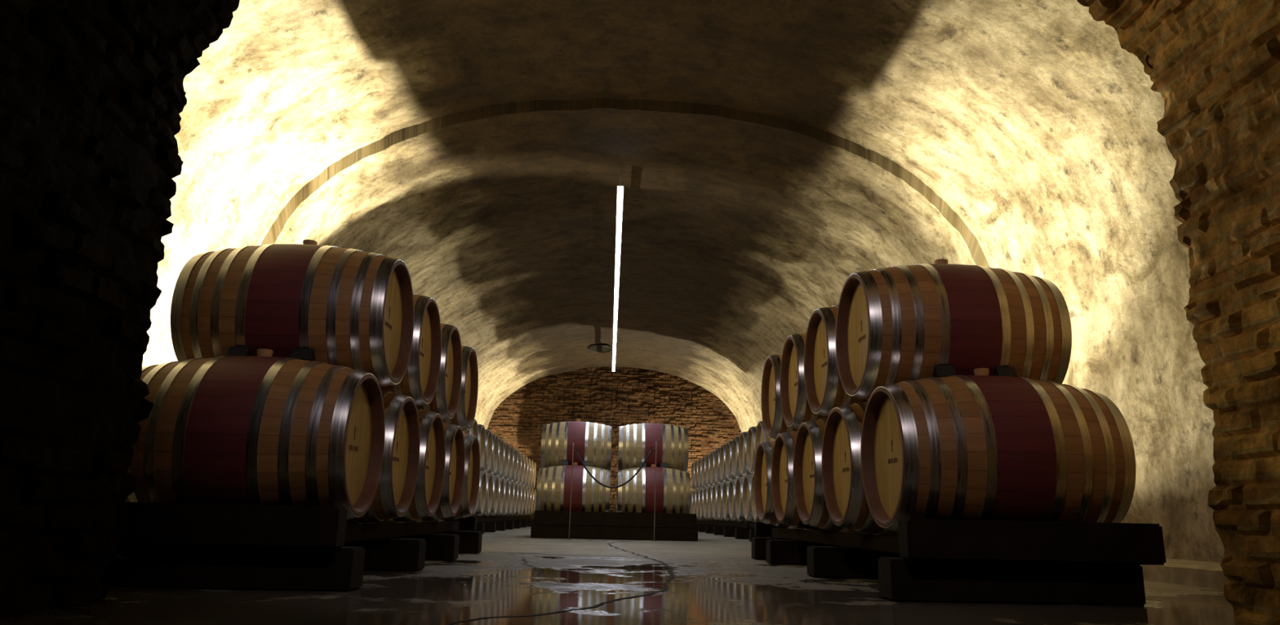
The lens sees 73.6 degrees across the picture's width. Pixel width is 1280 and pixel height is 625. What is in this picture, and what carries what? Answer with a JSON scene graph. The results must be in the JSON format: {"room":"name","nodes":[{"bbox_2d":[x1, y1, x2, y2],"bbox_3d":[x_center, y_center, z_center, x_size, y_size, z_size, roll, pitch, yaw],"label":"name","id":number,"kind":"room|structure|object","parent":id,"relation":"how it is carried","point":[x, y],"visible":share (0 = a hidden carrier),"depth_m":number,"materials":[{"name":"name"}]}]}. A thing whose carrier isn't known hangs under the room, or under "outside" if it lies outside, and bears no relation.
{"room":"wine cellar","nodes":[
{"label":"wine cellar","id":0,"kind":"room"},
{"bbox_2d":[142,293,177,367],"bbox_3d":[-3.609,2.180,11.947,0.243,1.750,18.900,2,-13,-3],"label":"wall","id":1,"kind":"structure","parent":0,"point":[160,349],"depth_m":5.90,"materials":[{"name":"paint"}]},
{"bbox_2d":[487,366,741,524],"bbox_3d":[-0.623,3.181,21.415,7.400,4.300,0.073,2,-13,-2],"label":"wall","id":2,"kind":"structure","parent":0,"point":[626,396],"depth_m":21.60,"materials":[{"name":"brick"}]},
{"bbox_2d":[0,526,1258,624],"bbox_3d":[-0.250,2.472,9.175,8.600,0.001,25.000,2,-13,-2],"label":"floor","id":3,"kind":"structure","parent":0,"point":[717,581],"depth_m":2.97,"materials":[{"name":"concrete"}]},
{"bbox_2d":[109,544,365,591],"bbox_3d":[-1.527,0.941,3.170,0.956,0.152,0.173,2,-13,-2],"label":"block","id":4,"kind":"object","parent":3,"relation":"on","point":[142,566],"visible":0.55,"depth_m":3.09,"materials":[{"name":"wood"}]},
{"bbox_2d":[119,502,347,549],"bbox_3d":[-1.568,0.771,3.109,0.960,0.148,0.115,2,-13,-2],"label":"timber beam","id":5,"kind":"structure","parent":4,"relation":"on","point":[166,524],"depth_m":3.06,"materials":[{"name":"wood"}]},
{"bbox_2d":[341,537,426,572],"bbox_3d":[-1.568,1.201,4.269,0.956,0.152,0.173,2,-13,-2],"label":"block","id":6,"kind":"object","parent":3,"relation":"on","point":[387,554],"visible":0.4,"depth_m":4.20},
{"bbox_2d":[392,533,459,561],"bbox_3d":[-1.604,1.431,5.242,0.956,0.152,0.173,2,-13,-2],"label":"block","id":7,"kind":"object","parent":3,"relation":"on","point":[438,547],"visible":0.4,"depth_m":5.18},
{"bbox_2d":[431,531,482,554],"bbox_3d":[-1.640,1.661,6.214,0.956,0.152,0.173,2,-13,-2],"label":"block","id":8,"kind":"object","parent":3,"relation":"on","point":[470,542],"visible":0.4,"depth_m":6.15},
{"bbox_2d":[344,520,459,542],"bbox_3d":[-1.338,1.225,4.833,0.060,0.070,3.400,2,-13,-2],"label":"rail","id":9,"kind":"object","parent":8,"relation":"on","point":[366,531],"visible":0.6,"depth_m":4.52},
{"bbox_2d":[124,348,385,519],"bbox_3d":[-1.577,0.512,3.502,0.910,0.729,0.697,2,-13,-2],"label":"wine barrel","id":10,"kind":"object","parent":9,"relation":"on","point":[263,428],"visible":0.75,"depth_m":3.21,"materials":[{"name":"brown wood"}]},
{"bbox_2d":[226,346,251,356],"bbox_3d":[-1.708,0.191,3.663,0.084,0.085,0.111,2,-13,-2],"label":"chock","id":11,"kind":"object","parent":10,"relation":"on","point":[233,351],"visible":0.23,"depth_m":3.63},
{"bbox_2d":[170,239,413,386],"bbox_3d":[-1.578,0.016,3.992,0.910,0.729,0.697,2,-13,-2],"label":"wine barrel","id":12,"kind":"object","parent":10,"relation":"on","point":[354,308],"visible":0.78,"depth_m":3.70,"materials":[{"name":"brown wood"}]},
{"bbox_2d":[290,347,315,360],"bbox_3d":[-1.439,0.199,3.671,0.084,0.085,0.111,2,-13,-2],"label":"chock","id":13,"kind":"object","parent":10,"relation":"on","point":[308,354],"visible":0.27,"depth_m":3.64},
{"bbox_2d":[360,408,445,524],"bbox_3d":[-1.630,0.846,4.912,0.910,0.729,0.697,2,-13,-2],"label":"wine barrel","id":14,"kind":"object","parent":9,"relation":"on","point":[424,504],"visible":0.23,"depth_m":4.92,"materials":[{"name":"brown wood"}]},
{"bbox_2d":[398,422,465,523],"bbox_3d":[-1.656,1.013,5.617,0.910,0.729,0.697,2,-13,-2],"label":"wine barrel","id":15,"kind":"object","parent":9,"relation":"on","point":[454,473],"visible":0.17,"depth_m":5.65,"materials":[{"name":"brown wood"}]},
{"bbox_2d":[416,322,462,420],"bbox_3d":[-1.631,0.349,5.402,0.910,0.729,0.697,2,-13,-2],"label":"wine barrel","id":16,"kind":"object","parent":15,"relation":"on","point":[445,402],"visible":0.17,"depth_m":5.46,"materials":[{"name":"brown wood"}]},
{"bbox_2d":[442,345,478,431],"bbox_3d":[-1.657,0.516,6.107,0.910,0.729,0.697,2,-13,-2],"label":"wine barrel","id":17,"kind":"object","parent":15,"relation":"on","point":[464,417],"visible":0.15,"depth_m":6.19,"materials":[{"name":"brown wood"}]},
{"bbox_2d":[444,515,476,530],"bbox_3d":[-1.701,1.602,6.535,0.890,0.108,0.090,2,-13,-2],"label":"timber beam","id":18,"kind":"structure","parent":8,"relation":"on","point":[469,523],"depth_m":6.50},
{"bbox_3d":[-1.937,1.208,4.814,0.060,0.070,3.400,2,-13,-2],"label":"rail","id":19,"kind":"object","parent":8,"relation":"on","visible":0},
{"bbox_2d":[346,390,420,524],"bbox_3d":[-1.604,0.679,4.207,0.910,0.729,0.697,2,-13,-2],"label":"wine barrel","id":20,"kind":"object","parent":19,"relation":"on","point":[393,499],"visible":0.25,"depth_m":4.19,"materials":[{"name":"brown wood"}]},
{"bbox_2d":[380,293,441,406],"bbox_3d":[-1.605,0.183,4.697,0.910,0.729,0.697,2,-13,-2],"label":"wine barrel","id":21,"kind":"object","parent":20,"relation":"on","point":[420,381],"visible":0.23,"depth_m":4.72,"materials":[{"name":"brown wood"}]},
{"bbox_2d":[424,432,479,522],"bbox_3d":[-1.682,1.179,6.322,0.910,0.729,0.697,2,-13,-2],"label":"wine barrel","id":22,"kind":"object","parent":19,"relation":"on","point":[468,504],"visible":0.23,"depth_m":6.38,"materials":[{"name":"brown wood"}]},
{"bbox_2d":[483,521,496,532],"bbox_3d":[-2.702,3.233,12.929,1.032,0.152,0.172,2,-13,-2],"label":"block","id":23,"kind":"object","parent":3,"relation":"on","point":[490,526],"visible":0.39,"depth_m":12.86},
{"bbox_2d":[448,582,669,624],"bbox_3d":[-0.190,1.017,3.049,0.703,0.001,1.630,2,-13,-2],"label":"cable","id":24,"kind":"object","parent":3,"relation":"on","point":[665,587],"depth_m":2.73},
{"bbox_2d":[566,443,577,539],"bbox_3d":[-0.813,2.137,10.261,0.091,1.130,0.060,2,-13,-2],"label":"barrier post","id":25,"kind":"object","parent":3,"relation":"on","point":[573,452],"visible":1,"depth_m":10.26,"materials":[{"name":"metal"}]},
{"bbox_2d":[530,524,697,541],"bbox_3d":[-0.310,2.698,10.461,2.031,0.152,0.172,2,-13,-2],"label":"block","id":26,"kind":"object","parent":3,"relation":"on","point":[536,531],"visible":0.97,"depth_m":10.38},
{"bbox_2d":[533,511,696,528],"bbox_3d":[-0.301,2.532,10.464,1.980,0.173,0.100,2,-13,-2],"label":"timber beam","id":27,"kind":"structure","parent":26,"relation":"on","point":[540,517],"depth_m":10.42,"materials":[{"name":"wood"}]},
{"bbox_2d":[606,542,675,582],"bbox_3d":[-0.072,1.903,6.769,0.392,0.001,6.006,2,-13,-2],"label":"cable","id":28,"kind":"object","parent":3,"relation":"on","point":[672,575],"depth_m":5.11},
{"bbox_2d":[650,441,657,541],"bbox_3d":[0.164,2.145,10.296,0.091,1.170,0.060,2,-13,-2],"label":"barrier post","id":29,"kind":"object","parent":3,"relation":"on","point":[655,442],"visible":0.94,"depth_m":10.31,"materials":[{"name":"metal"}]},
{"bbox_2d":[575,450,652,488],"bbox_3d":[-0.319,1.884,10.317,0.927,0.466,0.022,2,-13,-2],"label":"rope","id":30,"kind":"object","parent":29,"relation":"hanging from","point":[651,451],"visible":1,"depth_m":10.29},
{"bbox_2d":[723,526,742,537],"bbox_3d":[1.809,3.393,13.199,1.032,0.152,0.172,2,-13,-2],"label":"block","id":31,"kind":"object","parent":3,"relation":"on","point":[728,531],"visible":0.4,"depth_m":13.11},
{"bbox_2d":[696,520,754,528],"bbox_3d":[1.490,3.222,12.989,0.060,0.070,12.666,2,-13,-2],"label":"rail","id":32,"kind":"object","parent":31,"relation":"on","point":[743,525],"visible":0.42,"depth_m":13.81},
{"bbox_2d":[699,488,711,520],"bbox_3d":[1.656,3.759,16.887,0.910,0.729,0.697,2,-13,-2],"label":"wine barrel","id":33,"kind":"object","parent":32,"relation":"on","point":[701,493],"visible":0.18,"depth_m":16.95,"materials":[{"name":"brown wood"}]},
{"bbox_2d":[701,455,708,487],"bbox_3d":[1.681,3.093,16.682,0.910,0.729,0.697,2,-13,-2],"label":"wine barrel","id":34,"kind":"object","parent":33,"relation":"on","point":[704,459],"visible":0.17,"depth_m":16.83,"materials":[{"name":"brown wood"}]},
{"bbox_2d":[702,486,719,521],"bbox_3d":[1.681,3.596,16.199,0.910,0.729,0.697,2,-13,-2],"label":"wine barrel","id":35,"kind":"object","parent":32,"relation":"on","point":[705,491],"visible":0.13,"depth_m":16.20,"materials":[{"name":"brown wood"}]},
{"bbox_2d":[705,453,713,486],"bbox_3d":[1.706,2.930,15.994,0.910,0.729,0.697,2,-13,-2],"label":"wine barrel","id":36,"kind":"object","parent":35,"relation":"on","point":[708,456],"visible":0.12,"depth_m":16.13,"materials":[{"name":"brown wood"}]},
{"bbox_2d":[707,485,723,521],"bbox_3d":[1.707,3.433,15.510,0.910,0.729,0.697,2,-13,-2],"label":"wine barrel","id":37,"kind":"object","parent":32,"relation":"on","point":[710,487],"visible":0.14,"depth_m":15.61,"materials":[{"name":"brown wood"}]},
{"bbox_2d":[711,484,726,521],"bbox_3d":[1.733,3.270,14.822,0.910,0.729,0.697,2,-13,-2],"label":"wine barrel","id":38,"kind":"object","parent":32,"relation":"on","point":[714,510],"visible":0.16,"depth_m":14.95,"materials":[{"name":"brown wood"}]},
{"bbox_2d":[709,450,718,484],"bbox_3d":[1.732,2.767,15.305,0.910,0.729,0.697,2,-13,-2],"label":"wine barrel","id":39,"kind":"object","parent":38,"relation":"on","point":[713,481],"visible":0.09,"depth_m":15.44,"materials":[{"name":"brown wood"}]},
{"bbox_2d":[716,482,736,522],"bbox_3d":[1.758,3.107,14.133,0.910,0.729,0.697,2,-13,-2],"label":"wine barrel","id":40,"kind":"object","parent":32,"relation":"on","point":[719,494],"visible":0.11,"depth_m":14.20,"materials":[{"name":"brown wood"}]},
{"bbox_2d":[714,447,724,483],"bbox_3d":[1.758,2.604,14.617,0.910,0.729,0.697,2,-13,-2],"label":"wine barrel","id":41,"kind":"object","parent":40,"relation":"on","point":[717,471],"visible":0.07,"depth_m":14.76,"materials":[{"name":"brown wood"}]},
{"bbox_2d":[722,480,741,522],"bbox_3d":[1.784,2.944,13.445,0.910,0.729,0.697,2,-13,-2],"label":"wine barrel","id":42,"kind":"object","parent":32,"relation":"on","point":[726,486],"visible":0.15,"depth_m":13.54,"materials":[{"name":"brown wood"}]},
{"bbox_2d":[719,444,730,481],"bbox_3d":[1.783,2.441,13.928,0.910,0.729,0.697,2,-13,-2],"label":"wine barrel","id":43,"kind":"object","parent":42,"relation":"on","point":[722,451],"visible":0.13,"depth_m":14.05,"materials":[{"name":"brown wood"}]},
{"bbox_2d":[728,478,751,523],"bbox_3d":[1.809,2.781,12.756,0.910,0.729,0.697,2,-13,-2],"label":"wine barrel","id":44,"kind":"object","parent":32,"relation":"on","point":[731,504],"visible":0.2,"depth_m":12.83,"materials":[{"name":"brown wood"}]},
{"bbox_2d":[724,440,736,479],"bbox_3d":[1.809,2.278,13.239,0.910,0.729,0.697,2,-13,-2],"label":"wine barrel","id":45,"kind":"object","parent":44,"relation":"on","point":[729,473],"visible":0.13,"depth_m":13.36,"materials":[{"name":"brown wood"}]},
{"bbox_2d":[731,435,744,478],"bbox_3d":[1.835,2.115,12.551,0.910,0.729,0.697,2,-13,-2],"label":"wine barrel","id":46,"kind":"object","parent":44,"relation":"on","point":[735,449],"visible":0.16,"depth_m":12.64,"materials":[{"name":"brown wood"}]},
{"bbox_2d":[742,473,759,522],"bbox_3d":[1.861,2.455,11.379,0.910,0.729,0.697,2,-13,-2],"label":"wine barrel","id":47,"kind":"object","parent":32,"relation":"on","point":[747,508],"visible":0.16,"depth_m":11.44,"materials":[{"name":"brown wood"}]},
{"bbox_2d":[738,431,752,475],"bbox_3d":[1.860,1.952,11.863,0.910,0.729,0.697,2,-13,-2],"label":"wine barrel","id":48,"kind":"object","parent":47,"relation":"on","point":[743,466],"visible":0.12,"depth_m":11.95,"materials":[{"name":"brown wood"}]},
{"bbox_3d":[1.912,2.129,10.002,0.910,0.729,0.697,2,-13,-2],"label":"wine barrel","id":49,"kind":"object","parent":32,"relation":"on","visible":0},
{"bbox_2d":[755,421,765,456],"bbox_3d":[1.911,1.626,10.485,0.910,0.729,0.697,2,-13,-2],"label":"wine barrel","id":50,"kind":"object","parent":49,"relation":"on","point":[760,433],"visible":0.03,"depth_m":10.67,"materials":[{"name":"brown wood"}]},
{"bbox_2d":[734,528,754,539],"bbox_3d":[1.854,3.105,11.984,1.032,0.152,0.172,2,-13,-2],"label":"block","id":51,"kind":"object","parent":3,"relation":"on","point":[740,533],"visible":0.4,"depth_m":11.89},
{"bbox_2d":[751,537,793,559],"bbox_3d":[1.296,1.721,6.206,0.956,0.152,0.173,2,-13,-2],"label":"block","id":52,"kind":"object","parent":3,"relation":"on","point":[757,544],"visible":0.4,"depth_m":6.12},
{"bbox_2d":[765,539,842,565],"bbox_3d":[1.318,1.583,5.623,0.956,0.152,0.173,2,-13,-2],"label":"block","id":53,"kind":"object","parent":3,"relation":"on","point":[777,552],"visible":0.4,"depth_m":5.53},
{"bbox_2d":[806,546,902,579],"bbox_3d":[1.361,1.307,4.456,0.956,0.152,0.173,2,-13,-2],"label":"block","id":54,"kind":"object","parent":3,"relation":"on","point":[823,562],"visible":0.4,"depth_m":4.37,"materials":[{"name":"wood"}]},
{"bbox_2d":[878,557,1146,606],"bbox_3d":[1.405,1.024,3.260,0.956,0.152,0.173,2,-13,-2],"label":"block","id":55,"kind":"object","parent":3,"relation":"on","point":[900,580],"visible":0.86,"depth_m":3.18,"materials":[{"name":"wood"}]},
{"bbox_2d":[771,528,899,554],"bbox_3d":[1.100,1.294,4.907,0.060,0.070,3.400,2,-13,-2],"label":"rail","id":56,"kind":"object","parent":55,"relation":"on","point":[885,544],"visible":0.6,"depth_m":4.55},
{"bbox_2d":[754,522,785,537],"bbox_3d":[1.337,1.688,6.627,0.890,0.108,0.090,2,-13,-2],"label":"timber beam","id":57,"kind":"structure","parent":56,"relation":"attached to","point":[761,530],"depth_m":6.58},
{"bbox_2d":[754,440,807,529],"bbox_3d":[1.355,1.266,6.414,0.910,0.729,0.697,2,-13,-2],"label":"wine barrel","id":58,"kind":"object","parent":56,"relation":"on","point":[766,514],"visible":0.18,"depth_m":6.43,"materials":[{"name":"brown wood"}]},
{"bbox_2d":[771,430,836,532],"bbox_3d":[1.381,1.099,5.709,0.910,0.729,0.697,2,-13,-2],"label":"wine barrel","id":59,"kind":"object","parent":56,"relation":"on","point":[785,510],"visible":0.23,"depth_m":5.70,"materials":[{"name":"brown wood"}]},
{"bbox_2d":[760,353,798,439],"bbox_3d":[1.380,0.603,6.199,0.910,0.729,0.697,2,-13,-2],"label":"wine barrel","id":60,"kind":"object","parent":59,"relation":"on","point":[774,424],"visible":0.13,"depth_m":6.23,"materials":[{"name":"brown wood"}]},
{"bbox_2d":[779,332,827,429],"bbox_3d":[1.407,0.436,5.494,0.910,0.729,0.697,2,-13,-2],"label":"wine barrel","id":61,"kind":"object","parent":59,"relation":"on","point":[796,410],"visible":0.16,"depth_m":5.50,"materials":[{"name":"brown wood"}]},
{"bbox_2d":[793,417,876,535],"bbox_3d":[1.407,0.932,5.004,0.910,0.729,0.697,2,-13,-2],"label":"wine barrel","id":62,"kind":"object","parent":56,"relation":"on","point":[812,511],"visible":0.31,"depth_m":4.96,"materials":[{"name":"brown wood"}]},
{"bbox_2d":[822,401,898,537],"bbox_3d":[1.434,0.765,4.299,0.910,0.729,0.697,2,-13,-2],"label":"wine barrel","id":63,"kind":"object","parent":56,"relation":"on","point":[846,505],"visible":0.21,"depth_m":4.25,"materials":[{"name":"brown wood"}]},
{"bbox_2d":[804,304,867,416],"bbox_3d":[1.433,0.269,4.789,0.910,0.729,0.697,2,-13,-2],"label":"wine barrel","id":64,"kind":"object","parent":63,"relation":"on","point":[824,390],"visible":0.26,"depth_m":4.76,"materials":[{"name":"brown wood"}]},
{"bbox_2d":[860,368,1136,531],"bbox_3d":[1.460,0.598,3.594,0.910,0.729,0.697,2,-13,-2],"label":"wine barrel","id":65,"kind":"object","parent":56,"relation":"on","point":[981,446],"visible":0.81,"depth_m":3.30,"materials":[{"name":"brown wood"}]},
{"bbox_2d":[932,364,956,377],"bbox_3d":[1.329,0.277,3.756,0.084,0.085,0.111,2,-13,-2],"label":"chock","id":66,"kind":"object","parent":65,"relation":"on","point":[940,371],"visible":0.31,"depth_m":3.72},
{"bbox_2d":[835,258,1071,400],"bbox_3d":[1.459,0.102,4.084,0.910,0.729,0.697,2,-13,-2],"label":"wine barrel","id":67,"kind":"object","parent":65,"relation":"on","point":[894,324],"visible":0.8,"depth_m":3.79,"materials":[{"name":"brown wood"}]},
{"bbox_2d":[993,366,1017,377],"bbox_3d":[1.599,0.285,3.764,0.084,0.085,0.111,2,-13,-2],"label":"chock","id":68,"kind":"object","parent":65,"relation":"on","point":[999,371],"visible":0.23,"depth_m":3.73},
{"bbox_2d":[897,518,1166,565],"bbox_3d":[1.460,0.857,3.201,0.960,0.148,0.115,2,-13,-2],"label":"timber beam","id":69,"kind":"structure","parent":55,"relation":"on","point":[919,540],"depth_m":3.15,"materials":[{"name":"wood"}]},
{"bbox_3d":[-2.612,2.658,10.498,1.032,0.152,0.172,2,-13,-2],"label":"block","id":70,"kind":"object","parent":3,"relation":"on","visible":0},
{"bbox_2d":[476,516,529,522],"bbox_3d":[-2.388,3.244,13.428,0.060,0.070,14.082,2,-13,-2],"label":"rail","id":71,"kind":"object","parent":70,"relation":"on","point":[482,519],"visible":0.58,"depth_m":14.59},
{"bbox_2d":[472,488,479,515],"bbox_3d":[-2.591,2.298,11.111,0.910,0.729,0.697,2,-13,-2],"label":"wine barrel","id":72,"kind":"object","parent":71,"relation":"on","point":[478,488],"visible":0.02,"depth_m":11.28,"materials":[{"name":"brown wood"}]},
{"bbox_2d":[477,424,485,469],"bbox_3d":[-2.591,1.794,11.594,0.910,0.729,0.697,2,-13,-2],"label":"wine barrel","id":73,"kind":"object","parent":72,"relation":"on","point":[482,433],"visible":0.11,"depth_m":11.79,"materials":[{"name":"brown wood"}]},
{"bbox_2d":[472,470,486,515],"bbox_3d":[-2.616,2.461,11.800,0.910,0.729,0.697,2,-13,-2],"label":"wine barrel","id":74,"kind":"object","parent":71,"relation":"on","point":[482,481],"visible":0.19,"depth_m":11.94,"materials":[{"name":"brown wood"}]},
{"bbox_2d":[474,472,493,516],"bbox_3d":[-2.642,2.624,12.488,0.910,0.729,0.697,2,-13,-2],"label":"wine barrel","id":75,"kind":"object","parent":71,"relation":"on","point":[489,495],"visible":0.11,"depth_m":12.62,"materials":[{"name":"brown wood"}]},
{"bbox_2d":[480,429,492,471],"bbox_3d":[-2.617,1.957,12.283,0.910,0.729,0.697,2,-13,-2],"label":"wine barrel","id":76,"kind":"object","parent":75,"relation":"on","point":[488,451],"visible":0.16,"depth_m":12.42,"materials":[{"name":"brown wood"}]},
{"bbox_2d":[475,475,498,517],"bbox_3d":[-2.667,2.787,13.177,0.910,0.729,0.697,2,-13,-2],"label":"wine barrel","id":77,"kind":"object","parent":71,"relation":"on","point":[495,480],"visible":0.1,"depth_m":13.29,"materials":[{"name":"brown wood"}]},
{"bbox_2d":[484,433,498,474],"bbox_3d":[-2.642,2.120,12.971,0.910,0.729,0.697,2,-13,-2],"label":"wine barrel","id":78,"kind":"object","parent":77,"relation":"on","point":[493,467],"visible":0.2,"depth_m":13.11,"materials":[{"name":"brown wood"}]},
{"bbox_2d":[485,476,504,516],"bbox_3d":[-2.693,2.950,13.865,0.910,0.729,0.697,2,-13,-2],"label":"wine barrel","id":79,"kind":"object","parent":71,"relation":"on","point":[501,485],"visible":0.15,"depth_m":13.99,"materials":[{"name":"brown wood"}]},
{"bbox_2d":[492,438,503,476],"bbox_3d":[-2.668,2.283,13.660,0.910,0.729,0.697,2,-13,-2],"label":"wine barrel","id":80,"kind":"object","parent":79,"relation":"on","point":[500,451],"visible":0.06,"depth_m":13.80,"materials":[{"name":"brown wood"}]},
{"bbox_2d":[498,441,508,478],"bbox_3d":[-2.693,2.446,14.348,0.910,0.729,0.697,2,-13,-2],"label":"wine barrel","id":81,"kind":"object","parent":79,"relation":"on","point":[505,464],"visible":0.1,"depth_m":14.50,"materials":[{"name":"brown wood"}]},
{"bbox_2d":[491,479,509,516],"bbox_3d":[-2.719,3.112,14.554,0.910,0.729,0.697,2,-13,-2],"label":"wine barrel","id":82,"kind":"object","parent":71,"relation":"on","point":[505,505],"visible":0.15,"depth_m":14.66,"materials":[{"name":"brown wood"}]},
{"bbox_2d":[503,444,513,479],"bbox_3d":[-2.719,2.609,15.037,0.910,0.729,0.697,2,-13,-2],"label":"wine barrel","id":83,"kind":"object","parent":82,"relation":"on","point":[508,476],"visible":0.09,"depth_m":15.18,"materials":[{"name":"brown wood"}]},
{"bbox_2d":[497,480,513,516],"bbox_3d":[-2.744,3.276,15.242,0.910,0.729,0.697,2,-13,-2],"label":"wine barrel","id":84,"kind":"object","parent":71,"relation":"on","point":[510,482],"visible":0.16,"depth_m":15.38,"materials":[{"name":"brown wood"}]},
{"bbox_2d":[508,448,517,481],"bbox_3d":[-2.745,2.772,15.726,0.910,0.729,0.697,2,-13,-2],"label":"wine barrel","id":85,"kind":"object","parent":84,"relation":"on","point":[515,455],"visible":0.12,"depth_m":15.89,"materials":[{"name":"brown wood"}]},
{"bbox_2d":[502,482,517,516],"bbox_3d":[-2.770,3.438,15.931,0.910,0.729,0.697,2,-13,-2],"label":"wine barrel","id":86,"kind":"object","parent":71,"relation":"on","point":[515,486],"visible":0.16,"depth_m":16.04,"materials":[{"name":"brown wood"}]},
{"bbox_2d":[512,450,520,482],"bbox_3d":[-2.770,2.935,16.414,0.910,0.729,0.697,2,-13,-2],"label":"wine barrel","id":87,"kind":"object","parent":86,"relation":"on","point":[518,465],"visible":0.15,"depth_m":16.56,"materials":[{"name":"brown wood"}]},
{"bbox_2d":[506,483,520,516],"bbox_3d":[-2.795,3.601,16.619,0.910,0.729,0.697,2,-13,-2],"label":"wine barrel","id":88,"kind":"object","parent":71,"relation":"on","point":[518,503],"visible":0.1,"depth_m":16.71,"materials":[{"name":"brown wood"}]},
{"bbox_2d":[510,484,524,516],"bbox_3d":[-2.821,3.764,17.308,0.910,0.729,0.697,2,-13,-2],"label":"wine barrel","id":89,"kind":"object","parent":71,"relation":"on","point":[522,490],"visible":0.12,"depth_m":17.41,"materials":[{"name":"brown wood"}]},
{"bbox_2d":[0,0,1279,624],"bbox_3d":[0.293,-2.619,0.895,10.163,6.140,5.531,2,-13,-2],"label":"wall","id":90,"kind":"structure","parent":0,"point":[92,93],"depth_m":2.65,"materials":[{"name":"brick"}]},
{"bbox_2d":[156,0,1191,432],"bbox_3d":[-0.272,0.345,12.505,6.679,2.281,18.903,2,-13,-2],"label":"ceiling","id":91,"kind":"structure","parent":0,"point":[769,154],"depth_m":7.07,"materials":[{"name":"paint"}]},
{"bbox_2d":[588,344,612,353],"bbox_3d":[-0.889,0.811,19.210,0.540,0.040,0.880,2,-13,-2],"label":"ceiling vent","id":92,"kind":"object","parent":91,"relation":"in","point":[601,348],"visible":0.99,"depth_m":19.22,"materials":[{"name":"metal"}]},
{"bbox_2d":[613,275,619,304],"bbox_3d":[-0.338,-0.563,12.589,0.074,0.522,1.590,2,-13,-2],"label":"strip light","id":93,"kind":"object","parent":91,"relation":"hanging from","point":[616,284],"visible":0.79,"depth_m":12.41,"materials":[{"name":"white"}]},
{"bbox_2d":[614,238,621,275],"bbox_3d":[-0.279,-0.935,11.018,0.074,0.522,1.590,2,-13,-2],"label":"strip light","id":94,"kind":"object","parent":91,"relation":"hanging from","point":[618,241],"visible":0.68,"depth_m":10.86,"materials":[{"name":"white"}]},
{"bbox_2d":[615,169,624,239],"bbox_3d":[-0.221,-1.307,9.448,0.074,0.522,1.590,2,-13,-2],"label":"strip light","id":95,"kind":"object","parent":91,"relation":"hanging from","point":[620,191],"visible":0.94,"depth_m":9.21,"materials":[{"name":"white"}]},
{"bbox_2d":[616,188,623,238],"bbox_3d":[-0.226,-1.065,9.390,0.058,0.014,1.578,2,-13,-2],"label":"diffuser","id":96,"kind":"object","parent":95,"relation":"attached to","point":[620,192],"depth_m":9.26,"materials":[{"name":"white"}]},
{"bbox_2d":[1062,275,1224,563],"bbox_3d":[2.988,2.367,12.147,0.256,1.750,18.900,1,-13,-1],"label":"wall","id":97,"kind":"structure","parent":0,"point":[1141,353],"depth_m":5.21,"materials":[{"name":"paint"}]},
{"bbox_2d":[1140,558,1228,590],"bbox_3d":[3.079,1.560,5.247,0.613,0.115,4.600,2,-13,-2],"label":"trim","id":98,"kind":"structure","parent":97,"relation":"attached to","point":[1177,571],"depth_m":4.44,"materials":[{"name":"stone"}]},
{"bbox_3d":[-0.353,2.969,11.609,2.031,0.152,0.172,2,-13,-2],"label":"block","id":99,"kind":"object","parent":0,"visible":0},
{"bbox_3d":[-1.159,2.738,11.186,0.060,0.070,1.300,2,-13,-2],"label":"rail","id":100,"kind":"object","parent":99,"relation":"on","visible":0},
{"bbox_2d":[536,462,610,511],"bbox_3d":[-0.836,2.276,10.865,0.910,0.729,0.697,2,-13,-2],"label":"wine barrel","id":101,"kind":"object","parent":100,"relation":"on","point":[553,483],"visible":0.76,"depth_m":10.57,"materials":[{"name":"brown wood"}]},
{"bbox_2d":[540,418,611,470],"bbox_3d":[-0.837,1.780,11.355,0.910,0.729,0.697,2,-13,-2],"label":"wine barrel","id":102,"kind":"object","parent":101,"relation":"on","point":[593,441],"visible":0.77,"depth_m":11.06,"materials":[{"name":"brown wood"}]},
{"bbox_3d":[-0.155,2.766,11.216,0.060,0.070,1.300,2,-13,-2],"label":"rail","id":103,"kind":"object","parent":99,"relation":"on","visible":0},
{"bbox_2d":[617,464,690,514],"bbox_3d":[0.168,2.305,10.896,0.910,0.729,0.697,2,-13,-2],"label":"wine barrel","id":104,"kind":"object","parent":103,"relation":"on","point":[673,486],"visible":0.79,"depth_m":10.60,"materials":[{"name":"brown wood"}]},
{"bbox_2d":[617,421,688,471],"bbox_3d":[0.167,1.808,11.386,0.910,0.729,0.697,2,-13,-2],"label":"wine barrel","id":105,"kind":"object","parent":104,"relation":"on","point":[635,442],"visible":0.78,"depth_m":11.10,"materials":[{"name":"brown wood"}]},
{"bbox_3d":[2.089,3.239,13.007,0.060,0.070,12.666,2,-13,-2],"label":"rail","id":106,"kind":"object","parent":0,"visible":0},
{"bbox_2d":[695,488,709,520],"bbox_3d":[1.630,3.922,17.576,0.910,0.729,0.697,2,-13,-2],"label":"wine barrel","id":107,"kind":"object","parent":106,"relation":"on","point":[697,502],"visible":0.13,"depth_m":17.67,"materials":[{"name":"brown wood"}]},
{"bbox_2d":[734,475,755,523],"bbox_3d":[1.835,2.618,12.068,0.910,0.729,0.697,2,-13,-2],"label":"wine barrel","id":108,"kind":"object","parent":106,"relation":"on","point":[740,482],"visible":0.12,"depth_m":12.13,"materials":[{"name":"brown wood"}]},
{"bbox_2d":[751,473,759,521],"bbox_3d":[1.886,2.292,10.691,0.910,0.729,0.697,2,-13,-2],"label":"wine barrel","id":109,"kind":"object","parent":106,"relation":"on","point":[753,499],"visible":0.03,"depth_m":10.89,"materials":[{"name":"brown wood"}]},
{"bbox_2d":[746,426,756,473],"bbox_3d":[1.886,1.789,11.174,0.910,0.729,0.697,2,-13,-2],"label":"wine barrel","id":110,"kind":"object","parent":109,"relation":"on","point":[750,444],"visible":0.1,"depth_m":11.29,"materials":[{"name":"brown wood"}]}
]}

